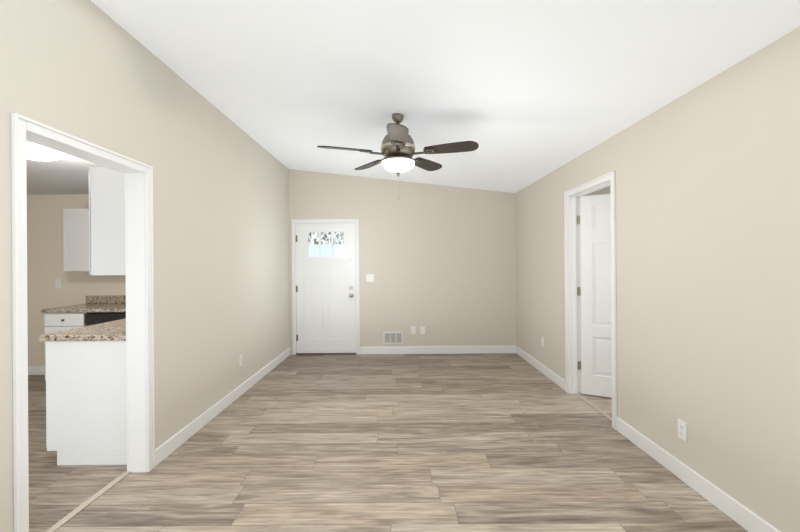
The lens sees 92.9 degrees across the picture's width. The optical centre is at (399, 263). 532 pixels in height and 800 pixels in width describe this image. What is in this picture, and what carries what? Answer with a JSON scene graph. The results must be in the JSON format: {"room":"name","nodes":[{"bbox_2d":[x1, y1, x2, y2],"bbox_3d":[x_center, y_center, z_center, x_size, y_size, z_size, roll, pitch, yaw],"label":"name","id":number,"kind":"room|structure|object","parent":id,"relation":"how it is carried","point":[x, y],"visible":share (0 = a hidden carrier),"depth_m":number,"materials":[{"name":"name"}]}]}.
{"room":"empty living room","nodes":[
{"label":"empty living room","id":0,"kind":"room"},
{"bbox_2d":[26,154,103,194],"bbox_3d":[-3.627,-0.950,2.750,3.560,0.100,4.300,0,0,0],"label":"ceiling","id":1,"kind":"structure","parent":0,"point":[66,174],"depth_m":3.91,"materials":[{"name":"white paint"}]},
{"bbox_2d":[26,141,64,160],"bbox_3d":[-2.686,-0.840,2.800,0.352,0.133,0.352,0,0,0],"label":"kitchen ceiling light","id":2,"kind":"object","parent":1,"relation":"attached to","point":[34,151],"visible":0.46,"depth_m":2.75,"materials":[{"name":"white glass"}]},
{"bbox_2d":[27,194,125,365],"bbox_3d":[-3.619,0.120,4.960,3.560,2.600,0.120,0,0,0],"label":"wall","id":3,"kind":"structure","parent":0,"point":[45,256],"depth_m":4.88,"materials":[{"name":"beige paint"}]},
{"bbox_2d":[28,366,44,374],"bbox_3d":[-4.706,1.370,4.889,1.310,0.115,0.022,0,0,0],"label":"baseboard","id":4,"kind":"structure","parent":3,"relation":"attached to","point":[36,370],"depth_m":4.87,"materials":[{"name":"white paint"}]},
{"bbox_2d":[56,279,61,287],"bbox_3d":[-4.398,0.256,4.895,0.072,0.116,0.008,0,0,0],"label":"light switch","id":5,"kind":"object","parent":3,"relation":"attached to","point":[58,283],"visible":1,"depth_m":4.89,"materials":[{"name":"white plastic"}]},
{"bbox_2d":[63,208,82,271],"bbox_3d":[-3.545,-0.290,4.725,0.994,0.760,0.344,0,0,0],"label":"upper cabinet","id":6,"kind":"object","parent":3,"relation":"attached to","point":[72,218],"depth_m":4.56,"materials":[{"name":"white paint"}]},
{"bbox_2d":[0,0,289,531],"bbox_3d":[-1.781,-0.093,2.295,0.120,3.000,7.430,0,0,0],"label":"wall","id":7,"kind":"structure","parent":0,"point":[89,71],"depth_m":2.87,"materials":[{"name":"beige paint"}]},
{"bbox_2d":[26,140,128,471],"bbox_3d":[-1.848,0.369,2.152,0.021,2.078,0.941,0,0,0],"label":"door frame","id":8,"kind":"structure","parent":7,"relation":"attached to","point":[126,305],"depth_m":2.56,"materials":[{"name":"white paint"}]},
{"bbox_2d":[11,113,154,531],"bbox_3d":[-1.707,0.368,2.152,0.021,2.078,0.941,0,0,0],"label":"door frame","id":9,"kind":"structure","parent":7,"relation":"attached to","point":[21,125],"depth_m":1.72,"materials":[{"name":"white paint"}]},
{"bbox_2d":[26,131,146,472],"bbox_3d":[-1.777,0.387,2.152,0.120,2.040,0.865,0,0,0],"label":"kitchen doorway","id":10,"kind":"structure","parent":7,"relation":"in","point":[137,405],"depth_m":2.56,"materials":[{"name":"white paint"}]},
{"bbox_2d":[83,167,125,274],"bbox_3d":[-2.017,-0.301,2.886,0.343,0.760,0.443,0,0,0],"label":"upper cabinet","id":11,"kind":"object","parent":7,"relation":"attached to","point":[94,238],"depth_m":2.66,"materials":[{"name":"white paint"}]},
{"bbox_2d":[155,348,290,466],"bbox_3d":[-1.703,1.349,4.257,0.016,0.115,3.265,0,0,0],"label":"baseboard","id":12,"kind":"structure","parent":7,"relation":"attached to","point":[169,446],"depth_m":3.40,"materials":[{"name":"white paint"}]},
{"bbox_2d":[239,355,241,366],"bbox_3d":[-1.708,1.037,4.080,0.008,0.116,0.072,0,0,0],"label":"outlet","id":13,"kind":"object","parent":7,"relation":"attached to","point":[240,360],"visible":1,"depth_m":4.07,"materials":[{"name":"white plastic"}]},
{"bbox_2d":[28,353,747,531],"bbox_3d":[-0.390,1.424,2.595,10.600,0.067,8.390,0,0,0],"label":"floor","id":14,"kind":"structure","parent":0,"point":[504,442],"depth_m":2.62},
{"bbox_2d":[44,312,90,333],"bbox_3d":[-3.782,0.986,4.588,0.462,0.870,0.619,0,0,0],"label":"base cabinet","id":15,"kind":"object","parent":14,"relation":"on","point":[53,322],"depth_m":4.28,"materials":[{"name":"white paint"}]},
{"bbox_2d":[41,295,125,312],"bbox_3d":[-3.287,0.473,4.582,1.500,0.140,0.630,0,0,0],"label":"countertop","id":16,"kind":"structure","parent":15,"relation":"on","point":[93,303],"depth_m":4.63,"materials":[{"name":"stone"}]},
{"bbox_2d":[45,341,126,464],"bbox_3d":[-2.168,0.975,2.969,0.662,0.870,0.608,0,0,0],"label":"base cabinet","id":17,"kind":"object","parent":14,"relation":"on","point":[86,417],"depth_m":2.66,"materials":[{"name":"white paint"}]},
{"bbox_2d":[39,306,125,340],"bbox_3d":[-2.178,0.465,3.768,0.677,0.140,2.257,0,0,0],"label":"countertop","id":18,"kind":"structure","parent":17,"relation":"on","point":[115,330],"depth_m":2.72,"materials":[{"name":"stone"}]},
{"bbox_2d":[45,472,130,531],"bbox_3d":[-1.838,1.404,2.152,0.045,0.007,0.825,0,0,0],"label":"threshold strip","id":19,"kind":"object","parent":14,"relation":"on","point":[70,515],"depth_m":2.22,"materials":[{"name":"beige wood"}]},
{"bbox_2d":[85,312,125,325],"bbox_3d":[-3.243,0.987,4.558,0.610,0.862,0.639,0,0,0],"label":"dishwasher","id":20,"kind":"object","parent":14,"relation":"on","point":[92,318],"visible":0.1,"depth_m":4.28,"materials":[{"name":"black metal"}]},
{"bbox_2d":[288,169,516,354],"bbox_3d":[0.039,-0.105,5.950,3.520,3.000,0.120,0,0,0],"label":"wall","id":21,"kind":"structure","parent":0,"point":[438,262],"depth_m":5.89,"materials":[{"name":"beige paint"}]},
{"bbox_2d":[291,219,359,354],"bbox_3d":[-1.148,0.354,5.879,1.046,2.098,0.021,0,0,0],"label":"door frame","id":22,"kind":"structure","parent":21,"relation":"attached to","point":[294,221],"depth_m":5.88,"materials":[{"name":"white paint"}]},
{"bbox_2d":[295,223,355,352],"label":"front door","id":23,"kind":"structure","parent":22,"relation":"in","point":[326,301],"depth_m":5.90,"materials":[{"name":"white paint"}]},
{"bbox_2d":[296,352,355,354],"bbox_3d":[-1.140,1.388,5.878,0.930,0.030,0.032,0,0,0],"label":"threshold","id":24,"kind":"object","parent":21,"relation":"in","point":[345,353],"depth_m":5.86,"materials":[{"name":"brown metal"}]},
{"bbox_2d":[366,274,373,281],"bbox_3d":[-0.464,0.218,5.882,0.118,0.116,0.015,0,0,0],"label":"light switch","id":25,"kind":"object","parent":21,"relation":"attached to","point":[369,277],"visible":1,"depth_m":5.88,"materials":[{"name":"white plastic"}]},
{"bbox_2d":[383,332,402,343],"bbox_3d":[-0.107,1.146,5.886,0.300,0.190,0.008,0,0,0],"label":"air vent","id":26,"kind":"object","parent":21,"relation":"in","point":[392,337],"visible":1,"depth_m":5.88,"materials":[{"name":"white metal"}]},
{"bbox_2d":[411,326,415,333],"bbox_3d":[0.207,1.024,5.886,0.072,0.116,0.008,0,0,0],"label":"outlet","id":27,"kind":"object","parent":21,"relation":"attached to","point":[413,329],"visible":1,"depth_m":5.88,"materials":[{"name":"white plastic"}]},
{"bbox_2d":[420,326,424,333],"bbox_3d":[0.352,1.023,5.882,0.072,0.116,0.015,0,0,0],"label":"wall jack","id":28,"kind":"object","parent":21,"relation":"attached to","point":[422,329],"visible":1,"depth_m":5.88,"materials":[{"name":"white plastic"}]},
{"bbox_2d":[360,346,514,353],"bbox_3d":[0.597,1.333,5.882,2.425,0.115,0.016,0,0,0],"label":"baseboard","id":29,"kind":"structure","parent":21,"relation":"attached to","point":[426,349],"depth_m":5.87,"materials":[{"name":"white paint"}]},
{"bbox_2d":[90,0,799,192],"bbox_3d":[0.031,-1.305,2.295,3.760,0.587,7.430,0,0,0],"label":"ceiling","id":30,"kind":"structure","parent":0,"point":[523,94],"depth_m":2.43,"materials":[{"name":"white paint"}]},
{"bbox_2d":[317,113,478,199],"bbox_3d":[-0.016,-0.917,3.241,1.320,0.771,1.263,0,0,0],"label":"ceiling fan","id":31,"kind":"object","parent":30,"relation":"hanging from","point":[398,148],"visible":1,"depth_m":3.19,"materials":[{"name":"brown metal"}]},
{"bbox_2d":[584,186,609,195],"bbox_3d":[3.255,0.022,5.260,2.670,2.700,0.120,0,0,0],"label":"wall","id":32,"kind":"structure","parent":0,"point":[605,190],"depth_m":5.19,"materials":[{"name":"beige paint"}]},
{"bbox_2d":[516,27,799,531],"bbox_3d":[1.859,-0.118,2.295,0.120,3.000,7.430,0,0,0],"label":"wall","id":33,"kind":"structure","parent":0,"point":[707,177],"depth_m":2.22,"materials":[{"name":"beige paint"}]},
{"bbox_2d":[515,346,565,390],"bbox_3d":[1.798,1.325,4.990,0.022,0.115,1.760,0,0,0],"label":"baseboard","id":34,"kind":"structure","parent":33,"relation":"attached to","point":[558,380],"depth_m":4.78,"materials":[{"name":"white paint"}]},
{"bbox_2d":[568,180,611,397],"bbox_3d":[2.231,0.319,3.635,0.858,2.120,0.870,0,0,0],"label":"door","id":35,"kind":"structure","parent":33,"relation":"in","point":[574,298],"depth_m":3.98,"materials":[{"name":"white paint"}]},
{"bbox_2d":[564,171,616,429],"bbox_3d":[1.792,0.303,3.635,0.021,2.158,0.946,0,0,0],"label":"door frame","id":36,"kind":"structure","parent":33,"relation":"attached to","point":[610,176],"depth_m":3.21,"materials":[{"name":"white paint"}]},
{"bbox_2d":[580,185,609,313],"bbox_3d":[1.933,0.302,3.635,0.021,2.158,0.946,0,0,0],"label":"door frame","id":37,"kind":"structure","parent":33,"relation":"attached to","point":[580,266],"depth_m":4.05,"materials":[{"name":"white paint"}]},
{"bbox_2d":[678,419,686,441],"bbox_3d":[1.803,1.062,2.430,0.008,0.116,0.072,0,0,0],"label":"outlet","id":38,"kind":"object","parent":33,"relation":"attached to","point":[682,430],"visible":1,"depth_m":2.42,"materials":[{"name":"white plastic"}]},
{"bbox_2d":[616,417,780,531],"bbox_3d":[1.798,1.325,0.930,0.022,0.115,4.460,0,0,0],"label":"baseboard","id":39,"kind":"structure","parent":33,"relation":"attached to","point":[743,516],"depth_m":2.28,"materials":[{"name":"white paint"}]},
{"label":"outside","id":40,"kind":"structure","parent":0,"visible":0},
{"bbox_2d":[309,232,343,256],"bbox_3d":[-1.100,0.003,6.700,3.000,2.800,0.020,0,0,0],"label":"window","id":41,"kind":"structure","parent":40,"point":[325,242],"depth_m":6.69,"materials":[{"name":"clear glass"}]}
]}

